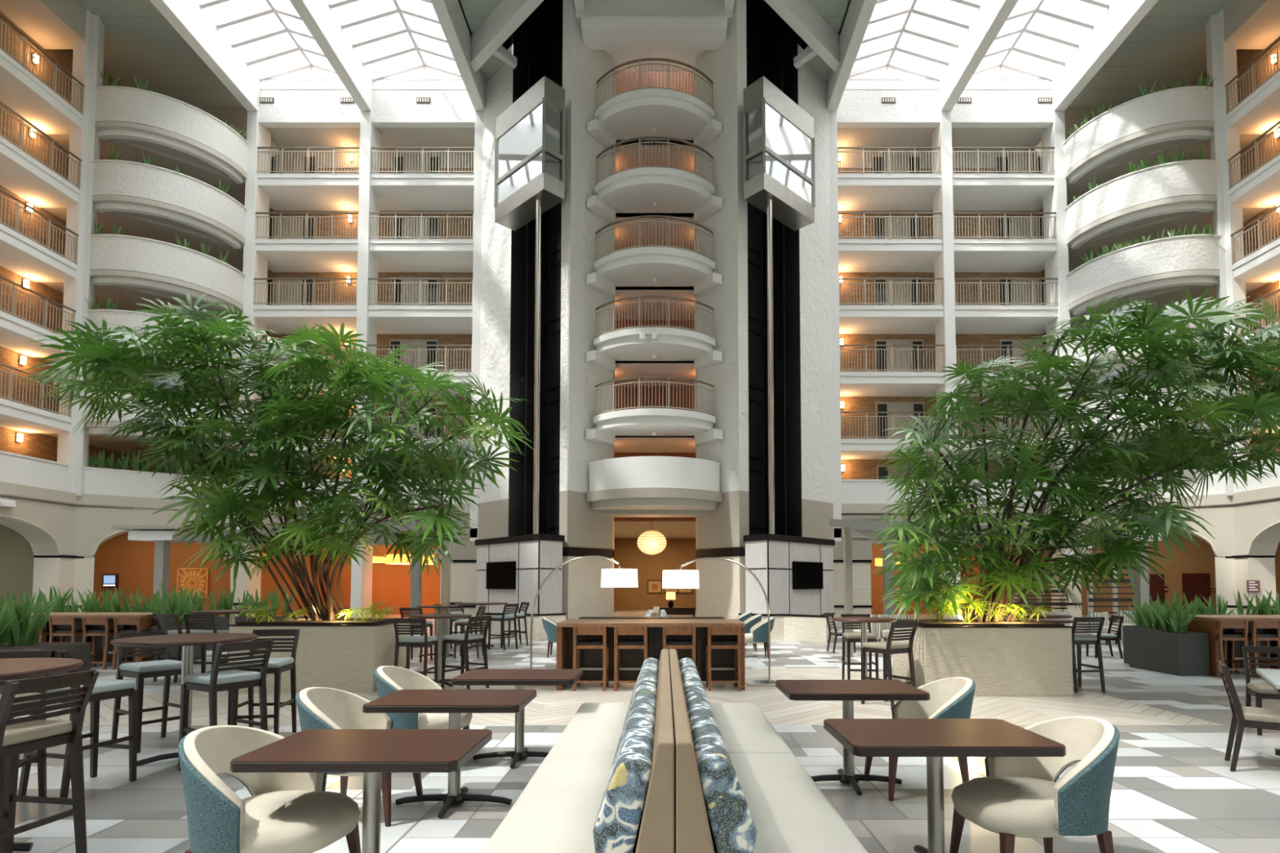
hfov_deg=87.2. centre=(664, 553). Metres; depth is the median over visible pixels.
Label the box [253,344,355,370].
gallery railing
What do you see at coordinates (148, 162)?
snake plant
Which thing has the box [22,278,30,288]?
wall sconce
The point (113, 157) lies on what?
snake plant
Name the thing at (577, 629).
bar stool
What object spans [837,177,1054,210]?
balcony slab
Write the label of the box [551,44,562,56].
trim
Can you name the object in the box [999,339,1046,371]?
door
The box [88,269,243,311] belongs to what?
trim
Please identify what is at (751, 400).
trim
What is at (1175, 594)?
snake plant
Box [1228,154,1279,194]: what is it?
trim
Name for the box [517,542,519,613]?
trim
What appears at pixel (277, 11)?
window
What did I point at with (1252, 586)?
wall sign
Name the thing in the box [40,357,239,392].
trim
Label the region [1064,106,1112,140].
wall
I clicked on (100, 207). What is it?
trim
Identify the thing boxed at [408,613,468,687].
bar table
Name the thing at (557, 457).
trim
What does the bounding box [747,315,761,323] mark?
trim
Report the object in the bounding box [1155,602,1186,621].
snake plant
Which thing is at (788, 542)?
trim
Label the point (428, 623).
bar chair
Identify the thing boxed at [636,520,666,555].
pendant lamp
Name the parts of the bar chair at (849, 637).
leg, leg, rail, seat, seat frame, leg, leg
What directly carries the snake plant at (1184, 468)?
on the trim
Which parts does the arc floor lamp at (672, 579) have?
lamp shade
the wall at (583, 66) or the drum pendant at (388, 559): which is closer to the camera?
the wall at (583, 66)
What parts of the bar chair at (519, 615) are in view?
leg, seat, seat frame, leg, leg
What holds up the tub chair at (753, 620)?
on the floor
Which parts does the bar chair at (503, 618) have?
leg, leg, seat, seat frame, leg, rail, leg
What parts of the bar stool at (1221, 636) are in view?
leg, leg, seat frame, seat, panel, leg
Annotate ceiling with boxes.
[77,0,243,106]
[265,127,475,150]
[457,0,502,35]
[613,521,695,537]
[806,0,850,35]
[1068,0,1231,106]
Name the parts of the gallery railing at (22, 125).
rail post, handrail, rail post, rail post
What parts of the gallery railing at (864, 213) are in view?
rail post, rail post, rail post, handrail, rail post, rail post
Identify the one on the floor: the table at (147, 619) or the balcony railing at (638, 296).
the table at (147, 619)
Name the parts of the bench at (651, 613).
backrest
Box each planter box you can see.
[0,642,91,694]
[147,624,196,661]
[192,616,310,650]
[195,626,206,657]
[1122,625,1163,663]
[1128,628,1209,675]
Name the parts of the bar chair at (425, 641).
leg, leg, rail, seat, seat frame, leg, leg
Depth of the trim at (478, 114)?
28.72 m
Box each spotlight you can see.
[639,333,644,340]
[651,333,657,340]
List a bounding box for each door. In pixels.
[264,401,308,438]
[265,339,312,369]
[266,277,315,304]
[268,215,316,238]
[270,155,317,173]
[278,466,310,479]
[387,401,436,438]
[389,339,438,371]
[390,277,439,304]
[391,215,439,238]
[392,155,440,173]
[872,155,919,173]
[873,215,921,238]
[874,277,922,304]
[875,339,924,371]
[875,401,924,438]
[876,465,924,479]
[995,155,1042,173]
[996,215,1044,238]
[997,277,1045,304]
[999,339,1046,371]
[1000,401,1048,438]
[1001,465,1049,479]
[1148,573,1164,605]
[1182,573,1211,614]
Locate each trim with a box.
[0,0,76,48]
[0,48,83,119]
[0,54,81,133]
[0,135,80,194]
[0,142,79,208]
[0,222,77,270]
[0,229,75,282]
[0,310,68,341]
[0,316,72,357]
[0,398,71,422]
[0,404,70,433]
[0,450,469,480]
[0,481,470,513]
[0,493,470,514]
[0,495,470,515]
[0,514,61,554]
[32,0,86,41]
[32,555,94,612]
[37,555,95,559]
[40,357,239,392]
[41,433,235,456]
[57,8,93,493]
[75,14,104,496]
[83,421,239,444]
[84,309,242,372]
[84,385,241,435]
[85,427,234,448]
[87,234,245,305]
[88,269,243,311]
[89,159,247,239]
[91,277,238,315]
[92,195,245,244]
[92,529,226,557]
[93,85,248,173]
[94,120,247,180]
[94,203,240,248]
[97,129,242,182]
[102,345,241,374]
[149,0,259,112]
[154,356,235,381]
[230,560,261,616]
[237,111,271,559]
[252,371,471,376]
[252,537,469,544]
[253,304,472,309]
[253,309,472,333]
[253,376,471,396]
[253,443,471,459]
[255,238,473,243]
[255,243,473,271]
[257,173,474,177]
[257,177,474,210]
[258,116,475,127]
[259,80,466,88]
[262,438,471,443]
[262,528,477,537]
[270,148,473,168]
[289,0,373,112]
[350,111,380,617]
[431,0,484,111]
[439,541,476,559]
[440,560,476,562]
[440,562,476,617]
[457,605,475,608]
[469,111,483,541]
[470,36,509,83]
[471,0,543,71]
[475,533,564,545]
[476,568,537,570]
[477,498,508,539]
[488,544,489,613]
[493,46,516,68]
[502,36,509,49]
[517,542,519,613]
[537,540,539,613]
[540,568,561,569]
[544,0,553,4]
[547,527,559,529]
[548,386,559,391]
[548,399,559,404]
[548,456,559,460]
[548,469,559,473]
[549,316,560,323]
[549,329,560,336]
[550,247,561,255]
[550,261,560,268]
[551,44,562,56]
[551,57,562,69]
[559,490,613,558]
[562,546,613,558]
[573,0,585,12]
[581,16,727,49]
[586,195,615,222]
[586,271,615,296]
[586,350,615,370]
[586,428,614,445]
[586,487,722,502]
[587,118,616,150]
[591,497,716,510]
[593,327,715,346]
[593,408,715,423]
[594,167,715,195]
[594,246,715,270]
[595,88,714,119]
[595,415,712,437]
[596,254,712,289]
[596,334,712,363]
[596,510,712,516]
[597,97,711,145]
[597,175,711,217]
[604,49,704,71]
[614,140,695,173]
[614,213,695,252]
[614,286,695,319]
[614,360,695,386]
[614,435,695,453]
[693,119,721,150]
[693,195,721,222]
[693,271,722,296]
[693,350,722,370]
[694,428,723,445]
[695,517,696,546]
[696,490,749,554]
[696,546,745,558]
[723,0,734,12]
[742,533,835,545]
[746,42,759,57]
[746,54,759,69]
[747,246,761,256]
[747,259,761,268]
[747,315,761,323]
[747,328,761,336]
[747,568,766,569]
[748,385,762,391]
[748,398,762,404]
[748,455,762,460]
[748,469,763,473]
[749,526,763,529]
[758,0,765,4]
[764,0,839,71]
[767,540,768,604]
[768,568,833,570]
[788,542,790,613]
[793,46,817,68]
[801,38,808,49]
[801,498,833,539]
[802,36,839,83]
[819,544,821,614]
[826,0,877,111]
[828,111,841,541]
[833,541,871,559]
[833,560,871,562]
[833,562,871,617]
[833,605,871,608]
[834,528,1010,537]
[836,116,1053,127]
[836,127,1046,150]
[837,173,1054,177]
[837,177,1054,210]
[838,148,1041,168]
[838,238,1056,243]
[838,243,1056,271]
[839,304,1057,309]
[839,309,1057,333]
[840,371,1059,376]
[840,376,1054,396]
[840,438,1060,443]
[840,443,1061,459]
[840,457,1279,480]
[841,485,1279,513]
[841,498,1279,515]
[841,537,1053,544]
[842,497,1279,514]
[844,80,1052,88]
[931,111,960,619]
[939,0,1017,112]
[1040,133,1262,208]
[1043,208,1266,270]
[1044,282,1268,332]
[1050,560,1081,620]
[1052,0,1158,111]
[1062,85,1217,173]
[1064,120,1214,180]
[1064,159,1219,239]
[1066,195,1217,245]
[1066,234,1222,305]
[1067,269,1220,311]
[1067,603,1082,605]
[1069,129,1212,182]
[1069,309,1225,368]
[1071,203,1215,248]
[1071,357,1262,392]
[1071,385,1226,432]
[1071,421,1225,444]
[1072,277,1217,315]
[1074,345,1217,376]
[1075,433,1268,456]
[1077,427,1223,448]
[1078,352,1214,378]
[1085,528,1217,555]
[1205,14,1234,496]
[1213,555,1272,559]
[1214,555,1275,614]
[1215,604,1274,608]
[1222,0,1275,41]
[1226,70,1279,119]
[1227,76,1279,133]
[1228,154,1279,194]
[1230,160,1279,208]
[1231,238,1279,270]
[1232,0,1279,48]
[1233,244,1279,282]
[1237,322,1278,344]
[1239,413,1279,433]
[1247,332,1279,355]
[1247,521,1279,554]
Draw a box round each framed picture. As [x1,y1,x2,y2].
[647,580,662,593]
[664,588,678,593]
[678,588,692,593]
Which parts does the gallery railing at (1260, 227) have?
rail post, handrail, rail post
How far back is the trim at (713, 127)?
25.25 m
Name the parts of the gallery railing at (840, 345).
rail post, rail post, handrail, rail post, rail post, rail post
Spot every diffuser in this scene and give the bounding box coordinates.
[16,437,22,441]
[19,360,26,364]
[22,283,29,288]
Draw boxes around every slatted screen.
[1013,582,1067,619]
[1085,545,1133,626]
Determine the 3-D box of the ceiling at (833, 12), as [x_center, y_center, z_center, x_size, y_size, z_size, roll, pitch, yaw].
[3.430,-21.558,9.449,7.600,0.200,35.000,0,-3,0]
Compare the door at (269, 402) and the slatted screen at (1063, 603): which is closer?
the slatted screen at (1063, 603)
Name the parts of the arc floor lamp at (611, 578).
lamp shade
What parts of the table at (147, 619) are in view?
panel, panel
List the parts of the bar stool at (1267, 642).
leg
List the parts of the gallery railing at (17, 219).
rail post, handrail, rail post, rail post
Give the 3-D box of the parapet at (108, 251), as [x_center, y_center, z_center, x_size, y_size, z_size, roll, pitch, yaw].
[-19.562,-11.354,26.631,5.178,1.330,1.476,2,-3,-39]
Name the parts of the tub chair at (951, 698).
leg, leg, backrest, panel, leg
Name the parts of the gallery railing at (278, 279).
rail post, rail post, handrail, rail post, rail post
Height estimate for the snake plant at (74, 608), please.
0.614 m
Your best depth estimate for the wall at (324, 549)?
32.93 m
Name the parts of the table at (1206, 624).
panel, panel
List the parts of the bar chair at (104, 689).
leg, rail, leg, seat frame, seat, leg, leg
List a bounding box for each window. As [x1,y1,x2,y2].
[199,0,340,80]
[328,0,462,80]
[848,0,980,80]
[970,0,1110,80]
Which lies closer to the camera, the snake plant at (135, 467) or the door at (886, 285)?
the snake plant at (135, 467)
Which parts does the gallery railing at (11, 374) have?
rail post, handrail, rail post, rail post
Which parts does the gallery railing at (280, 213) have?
rail post, rail post, handrail, rail post, rail post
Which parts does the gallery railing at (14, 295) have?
rail post, handrail, rail post, rail post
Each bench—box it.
[480,648,674,852]
[644,606,656,617]
[654,606,667,617]
[669,648,867,852]
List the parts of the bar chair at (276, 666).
leg, leg, seat, seat frame, rail, leg, leg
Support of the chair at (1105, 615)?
on the floor
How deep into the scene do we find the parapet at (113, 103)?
26.21 m
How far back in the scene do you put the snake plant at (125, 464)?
26.21 m
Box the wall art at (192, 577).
[176,568,208,598]
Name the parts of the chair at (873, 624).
seat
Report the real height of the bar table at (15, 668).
1.070 m
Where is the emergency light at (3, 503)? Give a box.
[0,498,15,507]
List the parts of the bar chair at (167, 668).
leg, rail, leg, seat frame, seat, leg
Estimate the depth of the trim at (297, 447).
28.53 m
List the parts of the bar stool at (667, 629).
leg, seat, panel, seat frame, leg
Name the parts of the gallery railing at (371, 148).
rail post, rail post, handrail, rail post, rail post, rail post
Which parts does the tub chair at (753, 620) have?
backrest, panel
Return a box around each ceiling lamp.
[652,53,657,57]
[652,127,657,132]
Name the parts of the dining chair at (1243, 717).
rail, leg, leg, seat frame, seat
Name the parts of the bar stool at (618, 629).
leg, leg, seat, panel, seat frame, leg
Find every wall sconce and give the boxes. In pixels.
[15,432,24,443]
[18,355,26,365]
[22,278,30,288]
[25,202,32,213]
[28,128,36,138]
[31,53,39,64]
[346,214,352,223]
[346,276,351,284]
[348,153,353,162]
[839,338,844,346]
[840,401,844,408]
[840,464,845,472]
[1269,53,1276,63]
[1272,128,1279,138]
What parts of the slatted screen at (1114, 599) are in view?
post, post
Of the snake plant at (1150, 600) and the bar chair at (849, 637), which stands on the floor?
the bar chair at (849, 637)
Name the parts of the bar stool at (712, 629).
leg, leg, seat frame, seat, panel, leg, leg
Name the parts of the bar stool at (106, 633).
leg, panel, seat frame, leg, leg, seat, leg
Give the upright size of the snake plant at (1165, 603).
0.590 m
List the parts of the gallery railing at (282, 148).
rail post, rail post, handrail, rail post, rail post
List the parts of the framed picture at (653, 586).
image panel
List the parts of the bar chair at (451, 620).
leg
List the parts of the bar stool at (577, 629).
leg, leg, seat, panel, seat frame, leg, leg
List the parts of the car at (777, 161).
corner post, rail, corner post, glass panel, rail, corner post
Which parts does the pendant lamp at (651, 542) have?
globe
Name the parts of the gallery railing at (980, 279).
rail post, rail post, handrail, rail post, rail post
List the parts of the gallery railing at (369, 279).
rail post, rail post, rail post, handrail, rail post, rail post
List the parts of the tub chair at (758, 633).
seat, backrest, panel, leg, leg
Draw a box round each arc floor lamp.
[524,555,637,686]
[662,557,775,686]
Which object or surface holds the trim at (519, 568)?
attached to the wall at (550, 552)
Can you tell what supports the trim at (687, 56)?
attached to the wall at (593, 7)
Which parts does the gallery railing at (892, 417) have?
rail post, rail post, handrail, rail post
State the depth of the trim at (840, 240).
28.88 m
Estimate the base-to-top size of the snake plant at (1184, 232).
0.700 m
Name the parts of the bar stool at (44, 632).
leg, seat frame, seat, leg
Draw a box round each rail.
[524,66,529,534]
[782,66,786,535]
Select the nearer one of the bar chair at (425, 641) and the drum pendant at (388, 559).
the bar chair at (425, 641)
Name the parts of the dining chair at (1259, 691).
leg, leg, rail, seat, seat frame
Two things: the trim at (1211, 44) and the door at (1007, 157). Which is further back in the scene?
the door at (1007, 157)
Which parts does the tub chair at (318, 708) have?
leg, panel, backrest, seat, leg, leg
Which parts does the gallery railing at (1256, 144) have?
rail post, handrail, rail post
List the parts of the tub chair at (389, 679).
panel, backrest, seat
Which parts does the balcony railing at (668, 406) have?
rail post, rail post, rail post, handrail, rail post, rail post, rail post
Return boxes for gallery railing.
[0,13,84,114]
[0,101,81,190]
[0,188,79,265]
[0,275,75,337]
[0,363,71,417]
[251,411,354,438]
[253,278,357,305]
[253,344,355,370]
[254,212,358,239]
[257,146,359,173]
[365,411,471,439]
[366,344,471,372]
[368,212,473,239]
[368,278,472,305]
[370,146,474,173]
[837,146,941,173]
[838,212,942,239]
[839,278,943,305]
[839,344,945,372]
[840,411,946,439]
[951,146,1054,173]
[953,212,1057,239]
[954,278,1058,305]
[955,344,1059,371]
[957,411,1061,439]
[1224,36,1279,114]
[1227,120,1279,190]
[1230,204,1279,264]
[1233,288,1279,339]
[1236,378,1277,410]
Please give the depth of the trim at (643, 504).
23.80 m
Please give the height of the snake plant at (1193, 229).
0.589 m
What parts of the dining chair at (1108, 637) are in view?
leg, leg, seat, seat frame, leg, rail, leg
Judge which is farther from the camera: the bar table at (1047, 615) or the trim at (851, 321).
the trim at (851, 321)
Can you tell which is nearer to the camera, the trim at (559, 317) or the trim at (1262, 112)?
the trim at (1262, 112)
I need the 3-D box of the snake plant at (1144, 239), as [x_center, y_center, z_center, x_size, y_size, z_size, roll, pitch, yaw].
[18.714,-12.203,26.159,0.347,0.665,0.604,-2,-3,36]
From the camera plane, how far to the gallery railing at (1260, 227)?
24.15 m
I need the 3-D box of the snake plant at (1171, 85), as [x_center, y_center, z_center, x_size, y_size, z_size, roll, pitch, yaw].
[19.871,-17.993,25.970,0.640,0.657,0.607,-2,-3,35]
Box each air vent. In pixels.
[259,97,274,102]
[340,97,354,102]
[416,97,430,102]
[881,97,895,102]
[957,97,971,102]
[1037,97,1052,102]
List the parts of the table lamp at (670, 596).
lamp shade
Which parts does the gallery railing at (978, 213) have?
rail post, rail post, handrail, rail post, rail post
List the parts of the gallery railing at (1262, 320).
handrail, rail post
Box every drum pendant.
[372,556,385,563]
[385,554,435,564]
[875,558,899,565]
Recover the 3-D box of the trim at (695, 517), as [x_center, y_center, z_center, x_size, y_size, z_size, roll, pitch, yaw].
[1.880,-10.795,26.721,1.300,27.000,0.050,0,-3,0]
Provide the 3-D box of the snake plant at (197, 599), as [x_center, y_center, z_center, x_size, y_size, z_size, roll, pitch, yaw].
[-10.938,1.128,15.694,0.389,0.716,0.676,-1,-3,15]
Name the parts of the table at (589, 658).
panel, panel, panel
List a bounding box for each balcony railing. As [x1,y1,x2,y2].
[594,376,714,416]
[595,57,713,110]
[595,136,713,185]
[595,215,714,261]
[595,295,714,337]
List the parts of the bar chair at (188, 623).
leg, rail, leg, seat, leg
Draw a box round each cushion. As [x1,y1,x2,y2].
[592,657,658,852]
[644,609,653,617]
[659,609,667,617]
[678,657,756,852]
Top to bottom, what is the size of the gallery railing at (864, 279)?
1.175 m
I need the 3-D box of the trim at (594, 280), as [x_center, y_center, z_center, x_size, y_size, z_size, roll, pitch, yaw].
[-2.324,-10.103,25.258,0.403,0.350,1.415,-2,-3,32]
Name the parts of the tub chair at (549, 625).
leg, panel, backrest, leg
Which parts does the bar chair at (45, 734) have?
leg, leg, seat frame, seat, rail, leg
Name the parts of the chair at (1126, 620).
seat, backrest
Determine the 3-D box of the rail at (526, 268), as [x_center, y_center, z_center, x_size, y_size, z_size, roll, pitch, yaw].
[-5.650,-10.259,27.524,0.061,20.000,0.070,0,-3,0]
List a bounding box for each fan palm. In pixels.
[22,292,534,621]
[866,287,1279,622]
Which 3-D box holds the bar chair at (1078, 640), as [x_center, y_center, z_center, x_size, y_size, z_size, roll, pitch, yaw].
[6.004,1.443,9.752,0.445,1.068,0.552,0,-3,-5]
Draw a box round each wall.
[0,10,133,471]
[0,453,470,503]
[0,496,75,555]
[0,524,34,612]
[41,282,267,332]
[43,208,269,270]
[46,133,271,208]
[73,506,237,559]
[93,532,316,615]
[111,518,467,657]
[139,205,244,476]
[196,106,247,140]
[250,513,470,528]
[259,88,475,116]
[266,140,473,479]
[315,547,328,615]
[328,544,440,613]
[475,540,562,613]
[475,612,566,640]
[478,44,513,503]
[546,0,563,534]
[560,0,615,493]
[562,555,613,619]
[575,0,733,23]
[589,456,719,492]
[613,71,695,521]
[613,537,696,609]
[694,0,748,493]
[696,555,745,618]
[737,613,835,643]
[745,540,834,615]
[746,0,764,534]
[761,1,802,537]
[797,44,833,503]
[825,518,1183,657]
[836,88,1053,116]
[838,140,1049,479]
[840,460,1279,503]
[841,513,1063,527]
[871,544,982,613]
[985,544,999,595]
[997,533,1217,615]
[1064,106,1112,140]
[1066,205,1177,473]
[1075,506,1235,558]
[1181,35,1279,469]
[1233,500,1279,555]
[1274,542,1279,614]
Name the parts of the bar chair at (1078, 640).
leg, leg, seat, seat frame, rail, leg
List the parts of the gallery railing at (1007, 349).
rail post, handrail, rail post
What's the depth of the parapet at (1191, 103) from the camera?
26.20 m
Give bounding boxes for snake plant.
[0,592,16,635]
[0,592,31,646]
[5,591,60,644]
[6,588,32,644]
[6,590,57,646]
[14,595,58,622]
[25,594,56,613]
[38,585,73,612]
[53,586,84,612]
[59,592,97,612]
[76,587,114,612]
[84,298,100,309]
[84,586,120,612]
[88,449,102,466]
[93,218,106,234]
[93,449,115,468]
[97,67,119,85]
[97,294,119,309]
[99,587,142,612]
[106,142,120,159]
[106,220,124,234]
[106,452,129,469]
[118,448,137,470]
[119,586,155,612]
[128,448,145,471]
[130,76,151,90]
[130,591,162,612]
[138,455,154,471]
[140,589,175,612]
[142,151,157,164]
[145,597,174,614]
[146,595,182,624]
[149,457,164,472]
[155,593,185,616]
[155,599,186,624]
[158,457,177,473]
[159,582,188,608]
[162,592,195,624]
[164,586,188,624]
[171,457,186,475]
[174,235,192,248]
[177,590,206,620]
[180,585,197,608]
[186,456,200,475]
[186,586,216,614]
[200,243,210,254]
[204,589,230,617]
[216,178,230,193]
[217,249,227,262]
[217,582,235,617]
[226,589,259,617]
[233,125,247,136]
[246,588,273,617]
[259,587,288,617]
[280,585,297,617]
[1067,124,1078,134]
[1074,120,1083,129]
[1074,395,1084,404]
[1080,245,1093,262]
[1081,114,1096,125]
[1082,319,1095,329]
[1088,177,1100,191]
[1090,104,1106,118]
[1095,246,1104,256]
[1096,99,1113,114]
[1101,242,1115,253]
[1112,236,1130,249]
[1120,158,1139,173]
[1120,239,1136,247]
[1120,595,1159,626]
[1126,84,1146,100]
[1128,163,1142,173]
[1130,235,1139,244]
[1134,601,1167,629]
[1137,80,1156,97]
[1138,152,1152,168]
[1140,593,1164,626]
[1141,234,1150,242]
[1144,600,1164,629]
[1149,603,1181,631]
[1150,227,1165,239]
[1153,80,1170,92]
[1154,147,1173,164]
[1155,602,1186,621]
[1159,600,1192,632]
[1160,600,1187,612]
[1164,226,1180,237]
[1164,602,1199,632]
[1165,591,1194,610]
[1167,145,1187,161]
[1168,80,1187,88]
[1173,451,1187,470]
[1175,224,1186,235]
[1179,79,1193,86]
[1180,223,1196,235]
[1182,592,1207,614]
[1186,151,1202,159]
[1190,146,1205,159]
[1194,71,1211,85]
[1195,73,1217,89]
[1195,227,1212,234]
[1195,594,1228,614]
[1199,222,1217,237]
[1201,594,1234,614]
[1208,294,1219,309]
[1229,591,1266,614]
[1240,589,1279,614]
[1257,593,1279,614]
[1265,590,1279,613]
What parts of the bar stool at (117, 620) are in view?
leg, panel, seat, leg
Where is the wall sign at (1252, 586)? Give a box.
[1246,580,1260,592]
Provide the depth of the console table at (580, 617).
11.76 m
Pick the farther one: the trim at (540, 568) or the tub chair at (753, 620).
the trim at (540, 568)
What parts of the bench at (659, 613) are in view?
backrest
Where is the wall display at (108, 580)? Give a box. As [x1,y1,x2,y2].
[102,573,119,588]
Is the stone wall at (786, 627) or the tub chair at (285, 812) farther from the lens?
the stone wall at (786, 627)
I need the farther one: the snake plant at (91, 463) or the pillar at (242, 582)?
the pillar at (242, 582)
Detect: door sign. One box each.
[1164,586,1168,592]
[1210,588,1216,592]
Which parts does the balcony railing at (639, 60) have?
rail post, rail post, rail post, handrail, rail post, rail post, rail post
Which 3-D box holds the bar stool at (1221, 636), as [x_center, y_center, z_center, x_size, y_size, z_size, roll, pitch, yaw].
[9.382,1.576,11.277,0.475,0.936,0.488,0,-3,-2]
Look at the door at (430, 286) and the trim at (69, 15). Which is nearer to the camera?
the trim at (69, 15)
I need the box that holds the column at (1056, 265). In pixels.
[1041,111,1075,558]
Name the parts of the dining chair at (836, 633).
leg, leg, seat frame, seat, leg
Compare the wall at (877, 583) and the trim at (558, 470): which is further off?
the wall at (877, 583)
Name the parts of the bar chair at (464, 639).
leg, leg, seat, seat frame, leg, rail, leg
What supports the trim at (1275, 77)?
attached to the wall
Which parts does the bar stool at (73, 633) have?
leg, panel, seat frame, seat, leg, leg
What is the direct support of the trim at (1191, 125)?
attached to the wall at (1070, 269)
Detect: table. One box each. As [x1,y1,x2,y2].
[0,657,84,851]
[5,612,185,662]
[110,633,257,766]
[190,608,272,672]
[230,728,492,852]
[362,689,536,818]
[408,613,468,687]
[415,604,457,657]
[450,669,582,768]
[454,602,507,648]
[555,618,745,690]
[578,617,724,618]
[651,607,696,617]
[775,680,929,795]
[823,719,1066,852]
[831,617,897,679]
[1004,613,1072,621]
[1024,618,1073,622]
[1179,614,1279,676]
[1255,668,1279,755]
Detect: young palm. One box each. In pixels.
[232,604,309,623]
[335,601,398,622]
[891,586,977,622]
[929,596,1009,622]
[994,603,1057,623]
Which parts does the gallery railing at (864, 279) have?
rail post, rail post, rail post, handrail, rail post, rail post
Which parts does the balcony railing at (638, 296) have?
rail post, rail post, rail post, handrail, rail post, rail post, rail post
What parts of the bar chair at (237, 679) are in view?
leg, leg, seat, seat frame, leg, rail, leg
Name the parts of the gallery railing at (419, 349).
rail post, handrail, rail post, rail post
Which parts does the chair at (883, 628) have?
seat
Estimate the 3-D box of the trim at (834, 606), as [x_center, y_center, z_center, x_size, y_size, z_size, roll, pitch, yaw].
[7.445,2.219,28.365,2.430,0.100,0.730,0,-3,0]
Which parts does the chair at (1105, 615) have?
backrest, seat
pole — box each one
[533,197,541,533]
[766,197,774,533]
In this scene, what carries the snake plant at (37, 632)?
on the planter box at (78, 651)
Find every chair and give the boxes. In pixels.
[0,650,53,796]
[0,669,99,852]
[17,648,138,798]
[111,631,182,753]
[152,613,205,682]
[177,639,274,776]
[177,725,360,852]
[182,613,229,673]
[227,629,299,734]
[295,687,422,826]
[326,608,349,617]
[374,666,472,728]
[392,617,438,684]
[399,607,432,662]
[433,604,464,650]
[440,615,491,689]
[449,602,472,645]
[453,605,486,658]
[488,603,519,650]
[504,602,529,646]
[542,617,558,657]
[735,611,751,645]
[742,613,762,651]
[744,617,774,657]
[825,613,855,653]
[840,613,878,679]
[853,614,875,635]
[861,621,918,709]
[864,677,975,801]
[876,614,910,641]
[949,715,1119,852]
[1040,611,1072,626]
[1071,617,1105,693]
[1085,612,1118,644]
[1085,615,1123,658]
[1116,610,1136,639]
[1216,660,1279,772]
[1241,645,1279,735]
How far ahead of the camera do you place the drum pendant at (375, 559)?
31.48 m
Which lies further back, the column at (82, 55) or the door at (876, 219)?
the door at (876, 219)
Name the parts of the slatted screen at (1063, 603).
post, post, post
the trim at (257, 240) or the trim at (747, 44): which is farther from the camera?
the trim at (257, 240)
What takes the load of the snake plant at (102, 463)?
in the trim
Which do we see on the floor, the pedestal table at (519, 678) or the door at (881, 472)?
the pedestal table at (519, 678)
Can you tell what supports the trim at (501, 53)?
attached to the shaft
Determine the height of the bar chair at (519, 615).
1.068 m
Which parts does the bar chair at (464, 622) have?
leg, leg, seat frame, seat, leg, leg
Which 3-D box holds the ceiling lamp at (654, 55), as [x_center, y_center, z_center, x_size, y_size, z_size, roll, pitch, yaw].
[-0.370,-18.873,25.447,0.180,0.150,0.180,0,-3,0]
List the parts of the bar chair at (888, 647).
leg, leg, seat, seat frame, leg, rail, leg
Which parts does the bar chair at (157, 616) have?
leg, rail, leg, seat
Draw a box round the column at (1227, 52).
[1216,8,1251,493]
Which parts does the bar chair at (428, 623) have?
rail, leg, seat, seat frame, leg, leg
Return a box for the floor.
[13,609,1279,852]
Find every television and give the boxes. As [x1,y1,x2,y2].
[485,561,515,589]
[791,561,822,589]
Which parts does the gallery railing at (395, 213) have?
rail post, rail post, rail post, handrail, rail post, rail post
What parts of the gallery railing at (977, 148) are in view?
rail post, rail post, handrail, rail post, rail post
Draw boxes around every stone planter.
[227,617,409,692]
[892,619,1073,696]
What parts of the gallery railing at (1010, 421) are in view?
handrail, rail post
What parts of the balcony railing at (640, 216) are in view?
rail post, rail post, rail post, handrail, rail post, rail post, rail post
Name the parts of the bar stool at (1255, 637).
leg, leg, seat, leg, seat frame, panel, leg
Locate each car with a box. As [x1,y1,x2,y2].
[493,75,565,231]
[742,75,815,231]
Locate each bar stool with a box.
[29,619,64,642]
[48,617,96,666]
[81,617,128,670]
[111,617,151,670]
[573,625,608,691]
[613,625,648,691]
[662,625,696,666]
[706,625,741,691]
[1208,620,1250,675]
[1231,620,1279,675]
[1265,632,1278,668]
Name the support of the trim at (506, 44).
attached to the wall at (553, 359)
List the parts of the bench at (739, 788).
backrest, seat, seat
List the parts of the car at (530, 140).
corner post, rail, glass panel, corner post, rail, corner post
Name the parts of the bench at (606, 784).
seat, seat, backrest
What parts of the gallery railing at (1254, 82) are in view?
rail post, handrail, rail post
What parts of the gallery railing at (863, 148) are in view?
rail post, rail post, rail post, handrail, rail post, rail post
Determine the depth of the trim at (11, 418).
23.84 m
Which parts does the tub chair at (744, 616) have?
backrest, panel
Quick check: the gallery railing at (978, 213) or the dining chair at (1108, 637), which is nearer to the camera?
the dining chair at (1108, 637)
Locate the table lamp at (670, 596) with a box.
[666,591,675,607]
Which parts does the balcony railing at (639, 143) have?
rail post, rail post, rail post, handrail, rail post, rail post, rail post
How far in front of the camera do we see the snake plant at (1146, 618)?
12.34 m
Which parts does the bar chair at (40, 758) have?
leg, seat, rail, seat frame, leg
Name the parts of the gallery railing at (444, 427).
handrail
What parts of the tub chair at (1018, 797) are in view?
leg, leg, seat, leg, backrest, panel, leg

